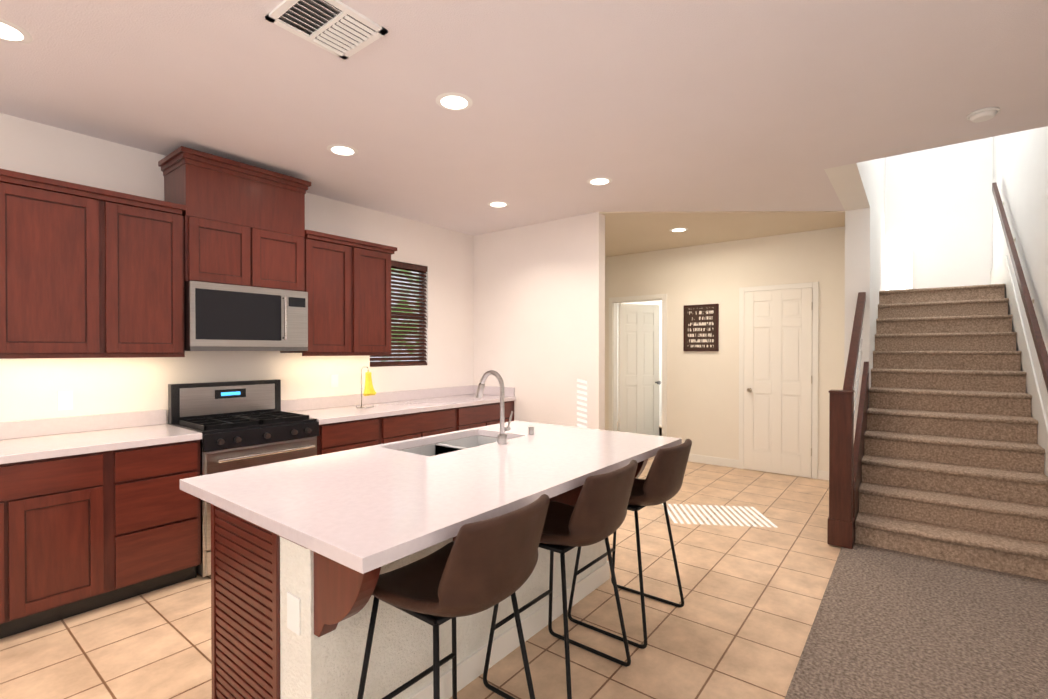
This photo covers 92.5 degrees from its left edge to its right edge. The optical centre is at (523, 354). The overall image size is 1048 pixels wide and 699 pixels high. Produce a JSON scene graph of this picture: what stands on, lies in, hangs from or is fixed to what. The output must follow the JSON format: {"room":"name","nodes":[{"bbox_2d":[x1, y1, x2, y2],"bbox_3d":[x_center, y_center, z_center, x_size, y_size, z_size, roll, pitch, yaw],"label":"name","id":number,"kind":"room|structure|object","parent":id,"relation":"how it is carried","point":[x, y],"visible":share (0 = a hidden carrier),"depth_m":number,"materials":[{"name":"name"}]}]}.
{"room":"kitchen","nodes":[
{"label":"kitchen","id":0,"kind":"room"},
{"bbox_2d":[0,421,840,698],"bbox_3d":[-0.123,1.430,3.474,6.370,0.060,13.200,0,1,38],"label":"floor","id":1,"kind":"structure","parent":0,"point":[738,624],"depth_m":2.59,"materials":[{"name":"tile"}]},
{"bbox_2d":[0,451,115,638],"bbox_3d":[-2.762,0.966,2.630,0.638,0.880,0.790,0,1,38],"label":"base cabinet","id":2,"kind":"object","parent":1,"relation":"on","point":[81,533],"depth_m":2.58,"materials":[{"name":"brown wood"}]},
{"bbox_2d":[0,385,515,463],"bbox_3d":[-2.199,0.451,3.340,0.648,0.140,6.048,0,1,38],"label":"countertop","id":3,"kind":"structure","parent":2,"relation":"on","point":[30,440],"depth_m":3.23,"materials":[{"name":"stone"}]},
{"bbox_2d":[356,367,375,408],"bbox_3d":[-1.408,0.289,4.467,0.173,0.364,0.160,0,1,38],"label":"holder","id":4,"kind":"object","parent":3,"relation":"on","point":[369,390],"visible":1,"depth_m":4.43,"materials":[{"name":"silver metal"}]},
{"bbox_2d":[112,440,200,601],"bbox_3d":[-2.381,0.962,3.119,0.638,0.880,0.450,0,1,38],"label":"base cabinet","id":5,"kind":"object","parent":1,"relation":"on","point":[156,524],"depth_m":2.91,"materials":[{"name":"brown wood"}]},
{"bbox_2d":[168,379,318,576],"bbox_3d":[-1.964,0.792,3.567,0.687,1.175,0.754,0,1,38],"label":"range","id":6,"kind":"object","parent":1,"relation":"on","point":[242,424],"visible":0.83,"depth_m":3.48,"materials":[{"name":"silver metal"}]},
{"bbox_2d":[317,417,383,454],"bbox_3d":[-1.600,0.955,4.121,0.638,0.880,0.550,0,1,38],"label":"base cabinet","id":7,"kind":"object","parent":1,"relation":"on","point":[348,435],"depth_m":3.91,"materials":[{"name":"brown wood"}]},
{"bbox_2d":[384,407,459,443],"bbox_3d":[-1.163,0.951,4.681,0.638,0.880,0.870,0,1,38],"label":"base cabinet","id":8,"kind":"object","parent":1,"relation":"on","point":[428,423],"depth_m":4.47,"materials":[{"name":"brown wood"}]},
{"bbox_2d":[211,458,648,698],"bbox_3d":[-0.257,0.967,2.503,1.050,0.880,1.974,0,1,38],"label":"kitchen island","id":9,"kind":"object","parent":1,"relation":"on","point":[306,552],"depth_m":1.84,"materials":[{"name":"quartz"},{"name":"cherry wood"},{"name":"stucco"}]},
{"bbox_2d":[180,420,681,577],"bbox_3d":[-0.223,0.508,2.438,1.220,0.040,2.125,0,1,38],"label":"island countertop","id":10,"kind":"structure","parent":9,"relation":"on","point":[364,510],"depth_m":1.90,"materials":[{"name":"white stone"}]},
{"bbox_2d":[400,434,495,453],"bbox_3d":[-0.376,0.601,2.827,0.400,0.176,0.756,0,1,38],"label":"sink","id":11,"kind":"object","parent":10,"relation":"in","point":[469,439],"depth_m":3.03,"materials":[{"name":"silver metal"}]},
{"bbox_2d":[357,592,534,698],"bbox_3d":[-0.253,1.091,1.671,0.450,0.644,0.508,0,1,38],"label":"frame","id":12,"kind":"object","parent":1,"relation":"on","point":[435,622],"visible":0.44,"depth_m":1.62,"materials":[{"name":"black metal"}]},
{"bbox_2d":[372,494,549,616],"bbox_3d":[-0.211,0.624,1.634,0.524,0.333,0.440,0,1,38],"label":"seat","id":13,"kind":"object","parent":12,"relation":"on","point":[476,567],"visible":1,"depth_m":1.45,"materials":[{"name":"leather"}]},
{"bbox_2d":[460,401,513,429],"bbox_3d":[-0.620,0.945,5.378,0.638,0.880,0.898,0,1,38],"label":"base cabinet","id":14,"kind":"object","parent":1,"relation":"on","point":[475,416],"depth_m":5.12,"materials":[{"name":"brown wood"}]},
{"bbox_2d":[483,537,630,698],"bbox_3d":[0.152,1.087,2.192,0.450,0.644,0.508,0,1,38],"label":"frame","id":15,"kind":"object","parent":1,"relation":"on","point":[561,550],"visible":0.67,"depth_m":2.15,"materials":[{"name":"black metal"}]},
{"bbox_2d":[540,460,637,546],"bbox_3d":[0.195,0.621,2.155,0.524,0.333,0.440,0,1,38],"label":"seat","id":16,"kind":"object","parent":15,"relation":"on","point":[597,513],"visible":0.85,"depth_m":1.95,"materials":[{"name":"leather"}]},
{"bbox_2d":[568,502,683,648],"bbox_3d":[0.558,1.083,2.712,0.450,0.644,0.508,0,1,38],"label":"frame","id":17,"kind":"object","parent":1,"relation":"on","point":[636,509],"visible":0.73,"depth_m":2.65,"materials":[{"name":"black metal"}]},
{"bbox_2d":[628,439,691,505],"bbox_3d":[0.601,0.617,2.675,0.524,0.333,0.440,0,1,38],"label":"seat","id":18,"kind":"object","parent":17,"relation":"on","point":[662,482],"visible":0.62,"depth_m":2.45,"materials":[{"name":"leather"}]},
{"bbox_2d":[577,379,777,527],"bbox_3d":[1.345,0.818,4.613,1.820,1.145,0.868,0,1,38],"label":"decal","id":19,"kind":"object","parent":1,"relation":"on","point":[693,506],"visible":0.85,"depth_m":4.40},
{"bbox_2d":[785,543,1047,698],"bbox_3d":[0.339,1.419,0.165,1.169,0.012,8.150,0,1,38],"label":"carpet floor","id":20,"kind":"structure","parent":1,"relation":"on","point":[889,624],"depth_m":2.51,"materials":[{"name":"beige carpet"}]},
{"bbox_2d":[827,292,868,548],"bbox_3d":[2.742,0.396,4.207,0.155,1.972,1.507,0,1,38],"label":"handrail","id":21,"kind":"object","parent":20,"relation":"on","point":[846,451],"visible":0.96,"depth_m":3.65,"materials":[{"name":"brown wood"}]},
{"bbox_2d":[855,284,1047,580],"bbox_3d":[4.149,0.320,4.997,1.085,2.136,4.228,0,1,38],"label":"stairs","id":22,"kind":"structure","parent":1,"relation":"on","point":[952,462],"depth_m":4.07,"materials":[{"name":"carpet"}]},
{"bbox_2d":[0,113,1047,470],"bbox_3d":[-0.130,-1.301,3.510,6.290,5.400,13.120,0,1,38],"label":"wall","id":23,"kind":"structure","parent":0,"point":[524,311],"depth_m":5.38,"materials":[{"name":"paint"}]},
{"bbox_2d":[0,170,123,357],"bbox_3d":[-2.720,-0.466,2.876,0.388,0.921,0.535,0,1,38],"label":"upper cabinet","id":24,"kind":"object","parent":23,"relation":"attached to","point":[89,272],"depth_m":2.77,"materials":[{"name":"brown wood"}]},
{"bbox_2d":[57,391,72,410],"bbox_3d":[-2.812,0.283,3.077,0.008,0.114,0.070,0,1,38],"label":"electrical outlet plate","id":25,"kind":"object","parent":23,"relation":"attached to","point":[65,400],"depth_m":3.08,"materials":[{"name":"white plastic"}]},
{"bbox_2d":[120,194,184,357],"bbox_3d":[-2.492,-0.468,3.170,0.388,0.921,0.491,0,1,38],"label":"upper cabinet","id":26,"kind":"object","parent":23,"relation":"attached to","point":[152,317],"depth_m":3.11,"materials":[{"name":"brown wood"}]},
{"bbox_2d":[184,214,263,287],"bbox_3d":[-2.190,-0.690,3.538,0.408,0.420,0.463,0,1,38],"label":"upper cabinet","id":27,"kind":"object","parent":23,"relation":"attached to","point":[216,250],"depth_m":3.41,"materials":[{"name":"brown wood"}]},
{"bbox_2d":[184,281,307,350],"bbox_3d":[-2.049,-0.252,3.644,0.503,0.450,0.790,0,1,38],"label":"microwave","id":28,"kind":"object","parent":27,"relation":"attached to","point":[223,317],"visible":0.98,"depth_m":3.46,"materials":[{"name":"silver metal"}]},
{"bbox_2d":[160,154,307,233],"bbox_3d":[-2.091,-1.084,3.671,0.398,0.366,0.800,0,1,38],"label":"upper cabinet","id":29,"kind":"object","parent":23,"relation":"attached to","point":[212,189],"depth_m":3.46,"materials":[{"name":"brown wood"}]},
{"bbox_2d":[264,226,307,291],"bbox_3d":[-1.983,-0.692,3.804,0.408,0.420,0.463,0,1,38],"label":"upper cabinet","id":30,"kind":"object","parent":23,"relation":"attached to","point":[285,252],"depth_m":3.75,"materials":[{"name":"brown wood"}]},
{"bbox_2d":[280,234,363,353],"bbox_3d":[-1.698,-0.476,4.187,0.388,0.921,0.490,0,1,38],"label":"upper cabinet","id":31,"kind":"object","parent":23,"relation":"attached to","point":[335,265],"depth_m":4.09,"materials":[{"name":"brown wood"}]},
{"bbox_2d":[331,374,337,387],"bbox_3d":[-1.699,0.237,4.503,0.008,0.114,0.070,0,1,38],"label":"electrical outlet plate","id":32,"kind":"object","parent":23,"relation":"attached to","point":[334,378],"depth_m":4.50,"materials":[{"name":"white plastic"}]},
{"bbox_2d":[364,242,395,353],"bbox_3d":[-1.487,-0.478,4.459,0.388,0.921,0.482,0,1,38],"label":"upper cabinet","id":33,"kind":"object","parent":23,"relation":"attached to","point":[377,259],"depth_m":4.41,"materials":[{"name":"brown wood"}]},
{"bbox_2d":[370,260,426,366],"bbox_3d":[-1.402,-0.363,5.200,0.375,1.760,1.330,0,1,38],"label":"window blinds","id":34,"kind":"object","parent":23,"relation":"attached to","point":[408,322],"visible":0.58,"depth_m":5.23,"materials":[{"name":"brown wood"}]},
{"bbox_2d":[618,303,660,435],"bbox_3d":[1.712,0.314,7.338,0.422,2.100,0.646,0,1,38],"label":"open door","id":35,"kind":"structure","parent":23,"relation":"in","point":[639,382],"depth_m":7.33,"materials":[{"name":"white wood"}]},
{"bbox_2d":[683,304,718,350],"bbox_3d":[2.239,-0.337,6.357,0.434,0.590,0.025,0,1,38],"label":"sign board","id":36,"kind":"object","parent":23,"relation":"attached to","point":[701,327],"visible":0.98,"depth_m":6.34,"materials":[{"name":"brown wood"}]},
{"bbox_2d":[739,282,818,478],"bbox_3d":[2.913,0.287,5.796,0.834,2.190,0.089,0,1,38],"label":"closet door","id":37,"kind":"structure","parent":23,"relation":"in","point":[778,379],"depth_m":5.79,"materials":[{"name":"white wood"}]},
{"bbox_2d":[609,255,1047,480],"bbox_3d":[0.172,0.186,2.949,4.870,2.436,12.350,0,1,38],"label":"baseboard","id":38,"kind":"structure","parent":23,"relation":"attached to","point":[1000,272],"depth_m":6.17,"materials":[{"name":"white wood"}]},
{"bbox_2d":[885,238,913,290],"bbox_3d":[5.148,-1.251,6.881,0.310,0.750,0.011,0,1,38],"label":"window","id":39,"kind":"structure","parent":23,"relation":"in","point":[899,267],"depth_m":6.88,"materials":[{"name":"white glass"}]},
{"bbox_2d":[992,182,1047,391],"bbox_3d":[4.298,-0.758,4.341,0.078,2.352,3.370,0,1,38],"label":"handrail","id":40,"kind":"object","parent":23,"relation":"attached to","point":[1038,340],"visible":0.98,"depth_m":4.04,"materials":[{"name":"brown wood"}]},
{"bbox_2d":[1039,367,1041,382],"bbox_3d":[3.940,0.157,3.827,0.005,0.120,0.070,0,1,38],"label":"electrical outlet plate","id":41,"kind":"object","parent":23,"relation":"attached to","point":[1040,371],"depth_m":3.81,"materials":[{"name":"white plastic"}]},
{"bbox_2d":[0,0,1047,256],"bbox_3d":[0.163,-2.731,2.997,5.370,2.732,12.850,0,1,38],"label":"ceiling","id":42,"kind":"structure","parent":0,"point":[714,120],"depth_m":2.66,"materials":[{"name":"paint"}]},
{"bbox_2d":[0,18,32,42],"bbox_3d":[-2.205,-1.366,2.109,0.199,0.005,0.199,0,0,-7],"label":"recessed light","id":43,"kind":"object","parent":42,"relation":"in","point":[11,32],"depth_m":2.13,"materials":[{"name":"white plastic"}]},
{"bbox_2d":[265,0,387,59],"bbox_3d":[-0.811,-1.360,2.075,0.320,0.019,0.360,0,1,38],"label":"ceiling vent","id":44,"kind":"object","parent":42,"relation":"in","point":[338,28],"visible":1,"depth_m":2.07,"materials":[{"name":"white plastic"}]},
{"bbox_2d":[327,144,357,155],"bbox_3d":[-1.223,-1.376,3.385,0.199,0.005,0.199,0,0,-7],"label":"recessed light","id":45,"kind":"object","parent":42,"relation":"in","point":[339,149],"depth_m":3.37,"materials":[{"name":"white plastic"}]},
{"bbox_2d":[436,92,472,110],"bbox_3d":[-0.379,-1.371,2.727,0.199,0.005,0.199,0,0,-7],"label":"recessed light","id":46,"kind":"object","parent":42,"relation":"in","point":[451,100],"depth_m":2.71,"materials":[{"name":"white plastic"}]},
{"bbox_2d":[488,201,508,206],"bbox_3d":[-0.237,-1.385,4.632,0.199,0.005,0.199,0,0,-7],"label":"recessed light","id":47,"kind":"object","parent":42,"relation":"in","point":[494,203],"depth_m":4.62,"materials":[{"name":"white plastic"}]},
{"bbox_2d":[587,177,611,184],"bbox_3d":[0.603,-1.381,4.003,0.199,0.005,0.199,0,0,-7],"label":"recessed light","id":48,"kind":"object","parent":42,"relation":"in","point":[597,180],"depth_m":4.00,"materials":[{"name":"white plastic"}]},
{"bbox_2d":[669,228,687,231],"bbox_3d":[1.714,-1.380,5.558,0.199,0.005,0.199,0,0,-7],"label":"recessed light","id":49,"kind":"object","parent":42,"relation":"in","point":[674,229],"depth_m":5.54,"materials":[{"name":"white plastic"}]},
{"bbox_2d":[967,107,999,122],"bbox_3d":[2.612,-1.358,2.855,0.140,0.034,0.140,0,1,38],"label":"smoke detector","id":50,"kind":"object","parent":42,"relation":"attached to","point":[983,114],"visible":0.96,"depth_m":2.83,"materials":[{"name":"white plastic"}]}
]}

